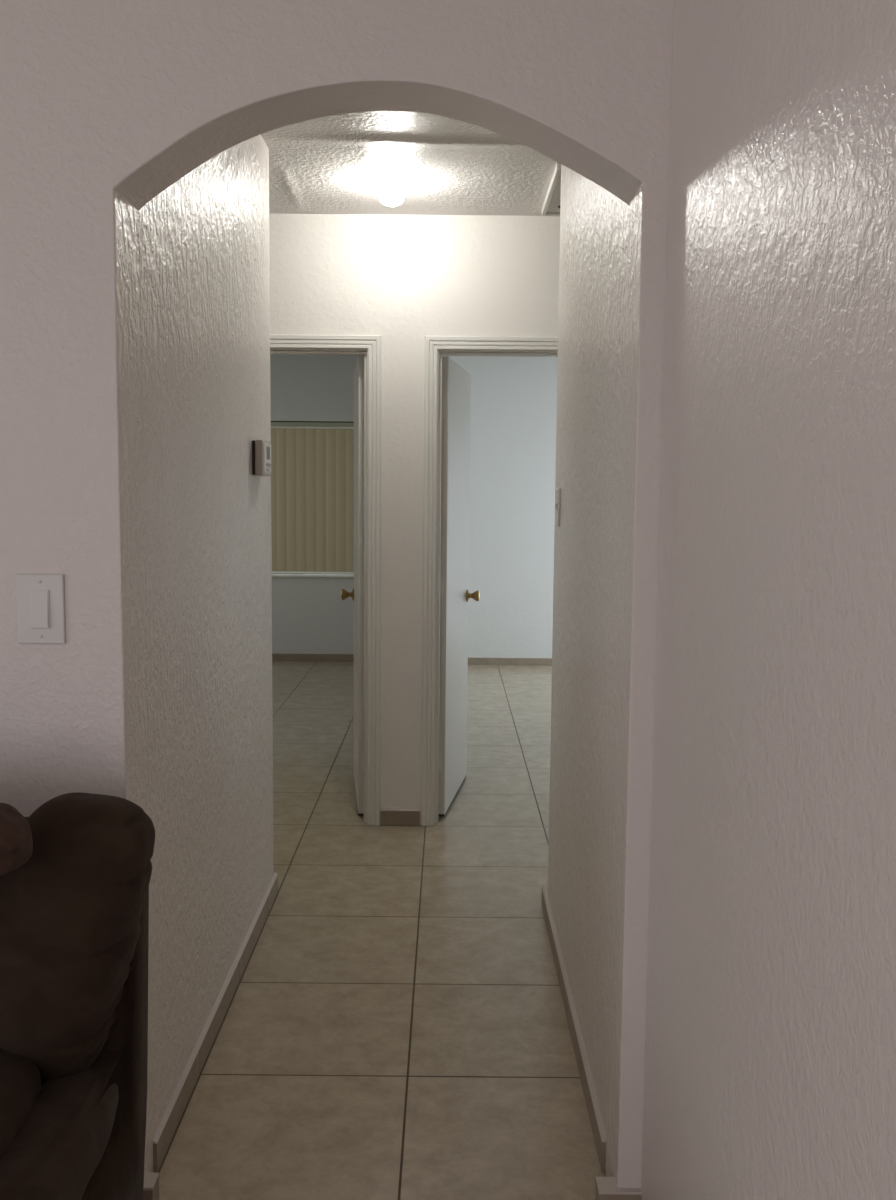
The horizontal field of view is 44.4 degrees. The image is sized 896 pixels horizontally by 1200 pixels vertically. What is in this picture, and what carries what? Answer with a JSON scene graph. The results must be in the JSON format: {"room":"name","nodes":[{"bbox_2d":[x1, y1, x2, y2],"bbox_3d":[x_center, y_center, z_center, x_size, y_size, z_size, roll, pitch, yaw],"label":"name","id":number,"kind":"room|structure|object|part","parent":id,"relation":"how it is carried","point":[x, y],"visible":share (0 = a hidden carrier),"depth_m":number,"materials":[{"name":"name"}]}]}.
{"room":"living room","nodes":[
{"label":"living room","id":0,"kind":"room"},
{"bbox_2d":[138,134,273,1130],"bbox_3d":[-0.671,-0.149,2.985,0.127,2.553,1.594,1,6,0],"label":"wall","id":1,"kind":"structure","parent":0,"point":[204,257],"depth_m":2.75,"materials":[{"name":"white paint"}]},
{"bbox_2d":[153,872,277,1172],"bbox_3d":[-0.613,1.084,3.101,0.011,0.074,1.626,1,6,0],"label":"baseboard","id":2,"kind":"structure","parent":1,"relation":"attached to","point":[164,1133],"depth_m":2.77,"materials":[{"name":"tile"}]},
{"bbox_2d":[252,440,270,475],"bbox_3d":[-0.585,-0.447,3.459,0.038,0.110,0.162,1,6,0],"label":"thermostat","id":3,"kind":"object","parent":1,"relation":"attached to","point":[261,449],"visible":1,"depth_m":3.38,"materials":[{"name":"grey plastic"}]},
{"bbox_3d":[-0.600,-0.447,3.459,0.008,0.106,0.154,1,6,0],"label":"plate","id":4,"kind":"part","parent":3,"relation":"part of","materials":[{"name":"grey plastic"}]},
{"bbox_2d":[270,354,363,652],"bbox_3d":[-1.793,-0.769,9.246,3.200,2.553,0.150,1,6,0],"label":"wall","id":5,"kind":"structure","parent":0,"point":[309,614],"depth_m":9.23,"materials":[{"name":"white paint"}]},
{"bbox_2d":[271,421,353,571],"bbox_3d":[-1.302,-0.855,9.089,1.570,1.240,0.055,1,6,0],"label":"vertical blind","id":6,"kind":"object","parent":5,"relation":"attached to","point":[312,462],"visible":0.38,"depth_m":9.09,"materials":[{"name":"beige"}]},
{"bbox_3d":[-1.297,-1.468,9.029,1.520,0.008,0.036,1,6,0],"label":"mounting rail","id":7,"kind":"part","parent":6,"relation":"part of","materials":[{"name":"grey plastic"}]},
{"bbox_2d":[272,652,353,660],"bbox_3d":[-1.824,0.473,9.285,3.140,0.071,0.012,1,6,0],"label":"baseboard","id":8,"kind":"structure","parent":5,"relation":"attached to","point":[276,656],"depth_m":9.28,"materials":[{"name":"tile"}]},
{"bbox_2d":[272,573,353,577],"bbox_3d":[-1.308,-0.209,9.244,1.440,0.023,0.110,1,6,0],"label":"window sill","id":9,"kind":"structure","parent":5,"relation":"attached to","point":[274,574],"depth_m":9.19,"materials":[{"name":"white ceramic"}]},
{"bbox_2d":[272,571,353,573],"bbox_3d":[-1.302,-0.850,9.262,1.380,1.250,0.040,1,6,0],"label":"window","id":10,"kind":"structure","parent":5,"relation":"in","point":[272,571],"depth_m":9.30,"materials":[{"name":"silver metal"}]},
{"bbox_2d":[0,0,673,1187],"bbox_3d":[-2.035,-0.077,2.113,5.128,2.553,0.159,1,6,0],"label":"wall","id":11,"kind":"structure","parent":0,"point":[105,105],"depth_m":1.99,"materials":[{"name":"white paint"}]},
{"bbox_2d":[16,574,64,643],"bbox_3d":[-0.756,0.017,2.034,0.088,0.131,0.013,1,6,0],"label":"light switch","id":12,"kind":"object","parent":11,"relation":"attached to","point":[40,597],"visible":1,"depth_m":2.03,"materials":[{"name":"white plastic"}]},
{"bbox_3d":[-0.756,0.017,2.034,0.036,0.072,0.003,1,6,0],"label":"rocker frame","id":13,"kind":"part","parent":12,"relation":"part of","materials":[{"name":"white plastic"}]},
{"bbox_2d":[143,1173,158,1199],"bbox_3d":[-1.243,1.172,2.165,1.335,0.070,0.048,1,6,0],"label":"baseboard","id":14,"kind":"structure","parent":11,"relation":"attached to","point":[151,1180],"depth_m":2.15,"materials":[{"name":"tile"}]},
{"bbox_2d":[595,1177,641,1199],"bbox_3d":[0.336,1.186,2.165,0.084,0.070,0.048,1,6,0],"label":"baseboard","id":15,"kind":"structure","parent":11,"relation":"attached to","point":[606,1188],"depth_m":2.14,"materials":[{"name":"tile"}]},
{"bbox_2d":[158,661,606,1199],"bbox_3d":[-0.611,1.209,2.982,8.400,0.150,13.300,1,6,0],"label":"floor","id":16,"kind":"structure","parent":0,"point":[394,1026],"depth_m":3.07,"materials":[{"name":"tile"}]},
{"bbox_2d":[0,792,154,1199],"bbox_3d":[-1.455,0.797,1.486,1.877,0.946,1.148,1,6,0],"label":"reclining sofa","id":17,"kind":"object","parent":16,"relation":"on","point":[75,872],"visible":1,"depth_m":1.78,"materials":[{"name":"brown fabric"}]},
{"bbox_2d":[0,1048,40,1156],"bbox_3d":[-1.053,0.858,1.412,0.810,0.231,0.990,1,6,0],"label":"seat cushion","id":18,"kind":"object","parent":17,"relation":"on","point":[20,1068],"depth_m":1.71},
{"bbox_3d":[-0.619,0.883,1.463,0.148,0.148,1.000,1,6,0],"label":"armrest","id":19,"kind":"part","parent":17,"relation":"part of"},
{"bbox_3d":[-0.623,0.851,1.503,0.146,0.750,1.124,1,6,0],"label":"panel","id":20,"kind":"part","parent":17,"relation":"part of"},
{"bbox_2d":[261,111,558,215],"bbox_3d":[-0.587,-1.461,2.722,8.400,0.130,13.300,1,6,0],"label":"ceiling","id":21,"kind":"structure","parent":0,"point":[336,164],"depth_m":3.82,"materials":[{"name":"white paint"}]},
{"bbox_2d":[377,176,406,205],"bbox_3d":[-0.205,-1.481,3.986,0.109,0.094,0.109,1,6,0],"label":"ceiling light","id":22,"kind":"object","parent":21,"relation":"attached to","point":[392,189],"visible":1,"depth_m":3.95,"materials":[{"name":"white glass"}]},
{"bbox_2d":[542,163,560,215],"bbox_3d":[0.659,-1.516,4.072,0.570,0.028,0.630,1,6,0],"label":"ceiling hatch","id":23,"kind":"object","parent":21,"relation":"attached to","point":[551,206],"visible":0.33,"depth_m":4.13,"materials":[{"name":"white wood"}]},
{"bbox_3d":[0.659,-1.520,4.071,0.538,0.016,0.598,1,6,0],"label":"panel","id":24,"kind":"part","parent":23,"relation":"part of","materials":[{"name":"white paint"}]},
{"bbox_2d":[269,213,559,824],"bbox_3d":[-0.447,-0.309,4.651,5.900,2.553,0.100,1,6,0],"label":"wall","id":25,"kind":"structure","parent":0,"point":[404,280],"depth_m":4.51,"materials":[{"name":"white paint"}]},
{"bbox_2d":[270,334,381,825],"bbox_3d":[-0.694,-0.070,4.666,0.822,2.066,0.118,1,6,0],"label":"door frame","id":26,"kind":"structure","parent":25,"relation":"attached to","point":[369,346],"depth_m":4.59,"materials":[{"name":"white wood"}]},
{"bbox_2d":[341,356,363,815],"bbox_3d":[-0.409,-0.076,5.082,0.162,1.991,0.722,0,6,-7],"label":"door","id":27,"kind":"structure","parent":25,"relation":"in","point":[357,594],"depth_m":4.79,"materials":[{"name":"white wood"}]},
{"bbox_3d":[-0.492,-0.027,5.370,0.064,0.062,0.062,0,6,-7],"label":"knob","id":28,"kind":"part","parent":27,"relation":"part of","materials":[{"name":"gold metal"}]},
{"bbox_2d":[381,807,419,825],"bbox_3d":[-0.205,0.930,4.715,0.169,0.075,0.012,1,6,0],"label":"baseboard","id":29,"kind":"structure","parent":25,"relation":"attached to","point":[389,815],"depth_m":4.71,"materials":[{"name":"tile"}]},
{"bbox_2d":[438,356,479,815],"bbox_3d":[0.031,-0.072,5.079,0.162,1.991,0.722,1,6,9],"label":"door","id":30,"kind":"structure","parent":25,"relation":"in","point":[455,595],"depth_m":4.94,"materials":[{"name":"white wood"}]},
{"bbox_3d":[0.123,-0.021,5.364,0.064,0.062,0.062,1,6,9],"label":"knob","id":31,"kind":"part","parent":30,"relation":"part of","materials":[{"name":"gold metal"}]},
{"bbox_2d":[421,336,557,825],"bbox_3d":[0.311,-0.060,4.666,0.832,2.066,0.118,1,6,0],"label":"door frame","id":32,"kind":"structure","parent":25,"relation":"attached to","point":[436,347],"depth_m":4.59,"materials":[{"name":"white wood"}]},
{"bbox_2d":[442,356,557,656],"bbox_3d":[1.127,-0.736,9.181,2.560,2.553,0.280,1,6,0],"label":"wall","id":33,"kind":"structure","parent":0,"point":[513,410],"depth_m":9.04,"materials":[{"name":"white paint"}]},
{"bbox_2d":[468,656,551,664],"bbox_3d":[1.115,0.512,9.156,2.540,0.071,0.012,1,6,0],"label":"baseboard","id":34,"kind":"structure","parent":33,"relation":"attached to","point":[472,660],"depth_m":9.15,"materials":[{"name":"tile"}]},
{"bbox_2d":[548,164,628,1130],"bbox_3d":[0.410,-0.131,2.895,0.127,2.553,1.412,1,6,0],"label":"wall","id":35,"kind":"structure","parent":0,"point":[593,254],"depth_m":2.71,"materials":[{"name":"white paint"}]},
{"bbox_2d":[555,488,560,525],"bbox_3d":[0.341,-0.291,3.435,0.014,0.120,0.076,1,6,0],"label":"light switch","id":36,"kind":"object","parent":35,"relation":"attached to","point":[558,490],"visible":1,"depth_m":3.40,"materials":[{"name":"white plastic"}]},
{"bbox_2d":[541,884,605,1171],"bbox_3d":[0.330,1.096,3.064,0.011,0.074,1.512,1,6,0],"label":"baseboard","id":37,"kind":"structure","parent":35,"relation":"attached to","point":[597,1125],"depth_m":2.77,"materials":[{"name":"tile"}]},
{"bbox_2d":[641,0,895,1199],"bbox_3d":[0.456,0.226,-0.768,0.140,2.553,5.629,1,6,0],"label":"wall","id":38,"kind":"structure","parent":0,"point":[770,1071],"depth_m":1.29,"materials":[{"name":"white paint"}]}
]}

